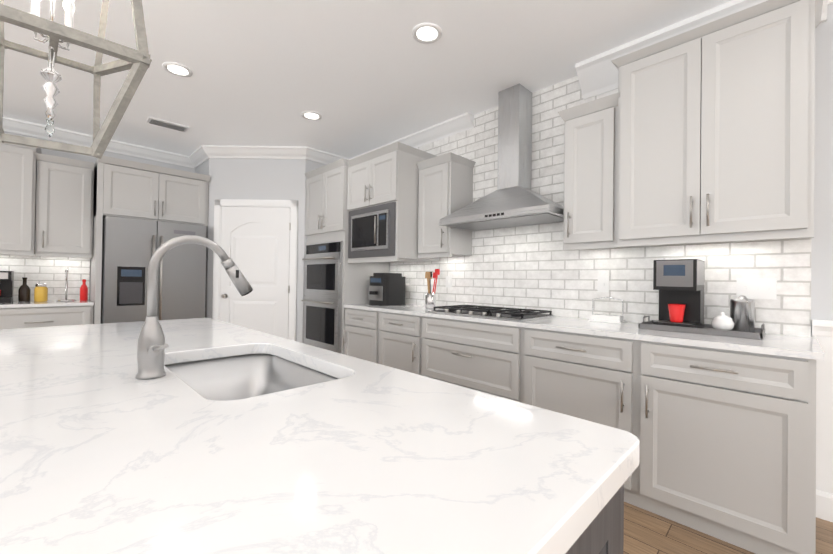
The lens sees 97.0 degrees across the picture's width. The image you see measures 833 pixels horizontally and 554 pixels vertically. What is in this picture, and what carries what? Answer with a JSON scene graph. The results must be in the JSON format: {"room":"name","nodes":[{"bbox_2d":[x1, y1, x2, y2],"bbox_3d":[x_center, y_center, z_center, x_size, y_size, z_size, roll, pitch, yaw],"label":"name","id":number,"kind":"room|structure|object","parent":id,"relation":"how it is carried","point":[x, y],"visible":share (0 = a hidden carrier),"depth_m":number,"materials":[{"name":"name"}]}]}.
{"room":"kitchen","nodes":[
{"label":"kitchen","id":0,"kind":"room"},
{"bbox_2d":[4,131,194,299],"bbox_3d":[-4.605,-0.222,3.319,7.500,2.740,0.120,1,-1,-45],"label":"wall","id":1,"kind":"structure","parent":0,"point":[81,157],"depth_m":4.17,"materials":[{"name":"grey paint"}]},
{"bbox_2d":[0,143,41,255],"bbox_3d":[-4.088,-0.759,3.422,0.824,1.090,0.428,1,-1,-45],"label":"upper cabinet","id":2,"kind":"object","parent":1,"relation":"attached to","point":[18,174],"visible":0.94,"depth_m":3.49,"materials":[{"name":"grey paint"}]},
{"bbox_2d":[0,254,89,300],"bbox_3d":[-5.382,-0.041,2.458,4.790,0.575,0.011,1,-1,-45],"label":"backsplash","id":3,"kind":"structure","parent":1,"relation":"attached to","point":[49,271],"depth_m":3.92,"materials":[{"name":"white tile"}]},
{"bbox_2d":[33,152,93,257],"bbox_3d":[-3.684,-0.705,3.843,0.451,1.000,0.398,1,-1,-45],"label":"upper cabinet","id":4,"kind":"object","parent":1,"relation":"attached to","point":[64,204],"visible":0.98,"depth_m":3.73,"materials":[{"name":"grey paint"}]},
{"bbox_2d":[195,158,325,342],"bbox_3d":[-1.917,-0.173,4.880,1.479,2.739,1.439,1,-1,-45],"label":"wall","id":5,"kind":"structure","parent":0,"point":[257,179],"depth_m":4.43,"materials":[{"name":"grey paint"}]},
{"bbox_2d":[212,199,297,340],"bbox_3d":[-1.937,0.132,4.413,0.723,2.120,0.723,1,-1,-45],"label":"pantry door","id":6,"kind":"structure","parent":5,"relation":"in","point":[256,241],"depth_m":4.40,"materials":[{"name":"white wood"}]},
{"bbox_2d":[3,0,731,158],"bbox_3d":[-0.977,-1.609,0.107,8.100,0.080,10.700,1,-1,-45],"label":"ceiling","id":7,"kind":"structure","parent":0,"point":[361,76],"depth_m":2.65,"materials":[{"name":"white paint"}]},
{"bbox_2d":[0,0,151,158],"bbox_3d":[-1.279,-1.014,1.308,0.523,1.093,0.292,1,-1,-45],"label":"pendant lantern","id":8,"kind":"object","parent":7,"relation":"hanging from","point":[137,62],"visible":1,"depth_m":1.34,"materials":[{"name":"silver metal"}]},
{"bbox_2d":[146,116,188,131],"bbox_3d":[-2.534,-1.550,3.757,0.340,0.019,0.160,1,-1,-45],"label":"ceiling vent","id":9,"kind":"object","parent":7,"relation":"in","point":[164,123],"visible":1,"depth_m":3.74,"materials":[{"name":"white metal"}]},
{"bbox_2d":[163,62,192,76],"bbox_3d":[-1.790,-1.552,2.763,0.190,0.011,0.190,1,-1,-45],"label":"recessed light","id":10,"kind":"object","parent":7,"relation":"in","point":[179,69],"visible":1,"depth_m":2.76,"materials":[{"name":"white"}]},
{"bbox_2d":[301,111,321,120],"bbox_3d":[-1.001,-1.536,3.515,0.190,0.011,0.190,1,-1,-45],"label":"recessed light","id":11,"kind":"object","parent":7,"relation":"in","point":[311,115],"visible":0.96,"depth_m":3.51,"materials":[{"name":"white"}]},
{"bbox_2d":[412,23,441,43],"bbox_3d":[0.067,-1.531,2.321,0.190,0.011,0.190,1,-1,-45],"label":"recessed light","id":12,"kind":"object","parent":7,"relation":"in","point":[423,32],"visible":1,"depth_m":2.31,"materials":[{"name":"white"}]},
{"bbox_2d":[389,3,832,336],"bbox_3d":[1.500,-0.147,2.563,0.120,2.740,10.700,1,-1,-45],"label":"wall","id":13,"kind":"structure","parent":0,"point":[822,274],"depth_m":1.89,"materials":[{"name":"grey paint"}]},
{"bbox_2d":[346,142,439,262],"bbox_3d":[-0.249,-0.673,3.781,0.643,1.065,0.811,1,-1,-45],"label":"upper cabinet","id":14,"kind":"object","parent":13,"relation":"attached to","point":[382,195],"visible":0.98,"depth_m":3.48,"materials":[{"name":"grey paint"}]},
{"bbox_2d":[3,0,832,167],"bbox_3d":[-0.988,-1.471,-0.220,7.369,0.199,9.989,1,-1,-45],"label":"crown molding","id":15,"kind":"structure","parent":13,"relation":"attached to","point":[597,74],"depth_m":3.75,"materials":[{"name":"white wood"}]},
{"bbox_2d":[416,152,475,257],"bbox_3d":[0.262,-0.626,3.451,0.378,0.900,0.426,1,-1,-45],"label":"upper cabinet","id":16,"kind":"object","parent":13,"relation":"attached to","point":[445,185],"visible":1,"depth_m":3.34,"materials":[{"name":"grey paint"}]},
{"bbox_2d":[439,83,563,230],"bbox_3d":[0.708,-0.974,2.929,0.489,1.096,0.970,1,-1,-45],"label":"range hood","id":17,"kind":"object","parent":13,"relation":"attached to","point":[513,200],"visible":0.98,"depth_m":2.92,"materials":[{"name":"silver metal"}]},
{"bbox_2d":[558,92,619,249],"bbox_3d":[1.217,-0.651,2.486,0.378,0.940,0.399,1,-1,-45],"label":"upper cabinet","id":18,"kind":"object","parent":13,"relation":"attached to","point":[590,167],"visible":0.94,"depth_m":2.37,"materials":[{"name":"grey paint"}]},
{"bbox_2d":[390,76,810,336],"bbox_3d":[0.880,-0.593,3.105,0.011,1.854,3.345,1,-1,-45],"label":"backsplash","id":19,"kind":"structure","parent":13,"relation":"attached to","point":[536,267],"depth_m":2.86,"materials":[{"name":"white tile"}]},
{"bbox_2d":[445,276,451,287],"bbox_3d":[0.316,0.046,3.643,0.014,0.115,0.075,1,-1,-45],"label":"electrical outlet plate","id":20,"kind":"object","parent":19,"relation":"attached to","point":[448,281],"visible":1,"depth_m":3.63,"materials":[{"name":"white plastic"}]},
{"bbox_2d":[598,276,608,291],"bbox_3d":[1.328,0.051,2.619,0.014,0.115,0.075,1,-1,-45],"label":"electrical outlet plate","id":21,"kind":"object","parent":19,"relation":"attached to","point":[603,283],"visible":1,"depth_m":2.62,"materials":[{"name":"white plastic"}]},
{"bbox_2d":[736,278,776,299],"bbox_3d":[1.890,0.064,2.050,0.014,0.115,0.165,1,-1,-45],"label":"switch plate","id":22,"kind":"object","parent":19,"relation":"attached to","point":[757,288],"visible":0.98,"depth_m":2.05,"materials":[{"name":"white plastic"}]},
{"bbox_2d":[611,0,822,246],"bbox_3d":[1.619,-0.747,2.060,0.408,1.135,0.878,1,-1,-45],"label":"upper cabinet","id":23,"kind":"object","parent":13,"relation":"attached to","point":[716,127],"visible":1,"depth_m":1.89,"materials":[{"name":"grey paint"}]},
{"bbox_2d":[812,319,832,521],"bbox_3d":[3.596,0.731,0.314,0.034,1.005,4.446,1,-1,-45],"label":"trim","id":24,"kind":"structure","parent":13,"relation":"attached to","point":[822,331],"depth_m":1.87,"materials":[{"name":"white"}]},
{"bbox_2d":[623,502,832,553],"bbox_3d":[-1.014,1.201,0.085,8.100,0.060,10.700,1,-1,-45],"label":"floor","id":25,"kind":"structure","parent":0,"point":[646,532],"depth_m":1.71,"materials":[{"name":"brown wood"}]},
{"bbox_2d":[0,303,93,328],"bbox_3d":[-3.732,0.720,3.646,0.758,0.886,0.621,1,-1,-45],"label":"base cabinet","id":26,"kind":"object","parent":25,"relation":"on","point":[30,314],"depth_m":3.47,"materials":[{"name":"grey paint"}]},
{"bbox_2d":[0,299,91,306],"bbox_3d":[-4.732,0.241,2.647,3.598,0.030,0.631,1,-1,-45],"label":"countertop","id":27,"kind":"structure","parent":26,"relation":"on","point":[48,303],"depth_m":3.45,"materials":[{"name":"white stone"}]},
{"bbox_2d":[0,271,13,302],"bbox_3d":[-3.985,0.092,3.496,0.200,0.300,0.303,1,-1,-45],"label":"espresso machine","id":28,"kind":"object","parent":27,"relation":"on","point":[6,285],"visible":0.97,"depth_m":3.51,"materials":[{"name":"black plastic"}]},
{"bbox_2d":[18,277,30,301],"bbox_3d":[-3.879,0.125,3.645,0.084,0.240,0.082,1,-1,-45],"label":"bottle","id":29,"kind":"object","parent":27,"relation":"on","point":[24,292],"visible":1,"depth_m":3.62,"materials":[{"name":"black glass"}]},
{"bbox_2d":[34,283,47,301],"bbox_3d":[-3.777,0.155,3.704,0.096,0.182,0.094,1,-1,-45],"label":"jar","id":30,"kind":"object","parent":27,"relation":"on","point":[40,292],"visible":1,"depth_m":3.67,"materials":[{"name":"yellow glass"}]},
{"bbox_2d":[56,270,75,300],"bbox_3d":[-3.666,0.088,3.856,0.150,0.322,0.150,1,-1,-45],"label":"towel stand","id":31,"kind":"object","parent":27,"relation":"on","point":[66,287],"visible":1,"depth_m":3.85,"materials":[{"name":"silver metal"}]},
{"bbox_2d":[80,279,87,300],"bbox_3d":[-3.542,0.138,3.922,0.064,0.226,0.062,1,-1,-45],"label":"bottle","id":32,"kind":"object","parent":27,"relation":"on","point":[83,292],"visible":1,"depth_m":3.90,"materials":[{"name":"red glass"}]},
{"bbox_2d":[90,156,209,323],"bbox_3d":[-3.068,-0.019,4.261,1.016,2.390,0.676,1,-1,-45],"label":"surround","id":33,"kind":"object","parent":25,"relation":"on","point":[123,188],"visible":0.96,"depth_m":3.96,"materials":[{"name":"grey paint"}]},
{"bbox_2d":[101,216,206,323],"bbox_3d":[-3.006,0.286,4.202,0.900,1.780,0.777,1,-1,-45],"label":"fridge","id":34,"kind":"object","parent":25,"relation":"on","point":[130,246],"visible":0.56,"depth_m":3.89,"materials":[{"name":"grey metal"}]},
{"bbox_2d":[301,158,388,353],"bbox_3d":[-0.860,-0.014,4.332,0.717,2.440,0.818,1,-1,-45],"label":"tall cabinet","id":35,"kind":"object","parent":25,"relation":"on","point":[335,281],"visible":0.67,"depth_m":4.04,"materials":[{"name":"grey paint"}]},
{"bbox_2d":[343,307,374,362],"bbox_3d":[-0.347,0.767,3.864,0.621,0.886,0.570,1,-1,-45],"label":"base cabinet","id":36,"kind":"object","parent":25,"relation":"on","point":[359,333],"depth_m":3.65,"materials":[{"name":"grey paint"}]},
{"bbox_2d":[375,311,418,374],"bbox_3d":[0.052,0.769,3.460,0.621,0.886,0.565,1,-1,-45],"label":"base cabinet","id":37,"kind":"object","parent":25,"relation":"on","point":[396,332],"depth_m":3.25,"materials":[{"name":"grey paint"}]},
{"bbox_2d":[419,315,518,401],"bbox_3d":[0.574,0.771,2.932,0.621,0.886,0.920,1,-1,-45],"label":"base cabinet","id":38,"kind":"object","parent":25,"relation":"on","point":[474,354],"depth_m":2.67,"materials":[{"name":"grey paint"}]},
{"bbox_2d":[576,494,623,553],"bbox_3d":[-0.932,0.744,1.103,1.276,0.872,2.485,1,-1,-45],"label":"kitchen island","id":39,"kind":"object","parent":25,"relation":"on","point":[608,536],"depth_m":0.57,"materials":[{"name":"grey wood"}]},
{"bbox_2d":[0,318,639,553],"bbox_3d":[-1.043,0.284,0.999,1.558,0.044,2.532,1,-1,-45],"label":"island countertop","id":40,"kind":"structure","parent":39,"relation":"on","point":[96,458],"depth_m":0.55,"materials":[{"name":"white stone"}]},
{"bbox_2d":[135,235,252,379],"bbox_3d":[-0.598,0.074,1.037,0.294,0.386,0.149,1,-1,-45],"label":"faucet","id":41,"kind":"object","parent":40,"relation":"on","point":[151,345],"visible":1,"depth_m":0.98,"materials":[{"name":"silver metal"}]},
{"bbox_2d":[168,350,339,401],"bbox_3d":[-0.531,0.416,1.156,0.430,0.228,0.730,1,-1,-45],"label":"sink","id":42,"kind":"object","parent":40,"relation":"in","point":[222,376],"depth_m":1.42,"materials":[{"name":"silver metal"}]},
{"bbox_2d":[519,323,822,553],"bbox_3d":[1.354,0.775,2.144,0.621,0.886,1.297,1,-1,-45],"label":"base cabinet","id":43,"kind":"object","parent":25,"relation":"on","point":[722,429],"depth_m":1.73,"materials":[{"name":"grey paint"}]},
{"bbox_2d":[344,303,823,360],"bbox_3d":[0.644,0.314,2.870,0.623,0.030,3.372,1,-1,-45],"label":"countertop","id":44,"kind":"structure","parent":43,"relation":"on","point":[794,345],"depth_m":1.96,"materials":[{"name":"white stone"}]},
{"bbox_2d":[368,273,405,305],"bbox_3d":[-0.328,0.126,3.915,0.370,0.335,0.290,1,-1,-45],"label":"air fryer","id":45,"kind":"object","parent":44,"relation":"on","point":[386,289],"visible":1,"depth_m":3.80,"materials":[{"name":"black plastic"}]},
{"bbox_2d":[425,269,439,307],"bbox_3d":[0.140,0.109,3.549,0.120,0.376,0.139,1,-1,-45],"label":"utensil crock","id":46,"kind":"object","parent":44,"relation":"on","point":[430,299],"visible":0.98,"depth_m":3.52,"materials":[{"name":"clear glass"}]},
{"bbox_2d":[428,305,555,320],"bbox_3d":[0.577,0.275,2.933,0.510,0.046,0.860,1,-1,-45],"label":"gas cooktop","id":47,"kind":"object","parent":44,"relation":"in","point":[512,314],"visible":1,"depth_m":2.79,"materials":[{"name":"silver metal"}]},
{"bbox_2d":[589,297,625,323],"bbox_3d":[1.300,0.220,2.509,0.110,0.169,0.200,1,-1,-45],"label":"napkin holder","id":48,"kind":"object","parent":44,"relation":"on","point":[619,319],"visible":1,"depth_m":2.47,"materials":[{"name":"white ceramic"}]},
{"bbox_2d":[638,316,764,339],"bbox_3d":[1.594,0.273,2.075,0.300,0.063,0.530,1,-1,-45],"label":"serving tray","id":49,"kind":"object","parent":44,"relation":"on","point":[709,329],"visible":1,"depth_m":1.97,"materials":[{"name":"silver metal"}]},
{"bbox_2d":[653,259,704,327],"bbox_3d":[1.527,0.100,2.139,0.270,0.390,0.203,1,-1,-45],"label":"coffee maker","id":50,"kind":"object","parent":49,"relation":"on","point":[678,284],"visible":1,"depth_m":2.08,"materials":[{"name":"black plastic"}]},
{"bbox_2d":[711,312,734,330],"bbox_3d":[1.672,0.243,2.011,0.100,0.105,0.098,1,-1,-45],"label":"sugar bowl","id":51,"kind":"object","parent":49,"relation":"on","point":[722,321],"visible":0.94,"depth_m":1.98,"materials":[{"name":"white ceramic"}]},
{"bbox_2d":[730,295,754,332],"bbox_3d":[1.775,0.199,2.007,0.104,0.197,0.104,1,-1,-45],"label":"steel canister","id":52,"kind":"object","parent":49,"relation":"on","point":[742,311],"visible":0.98,"depth_m":1.97,"materials":[{"name":"grey metal"}]}
]}

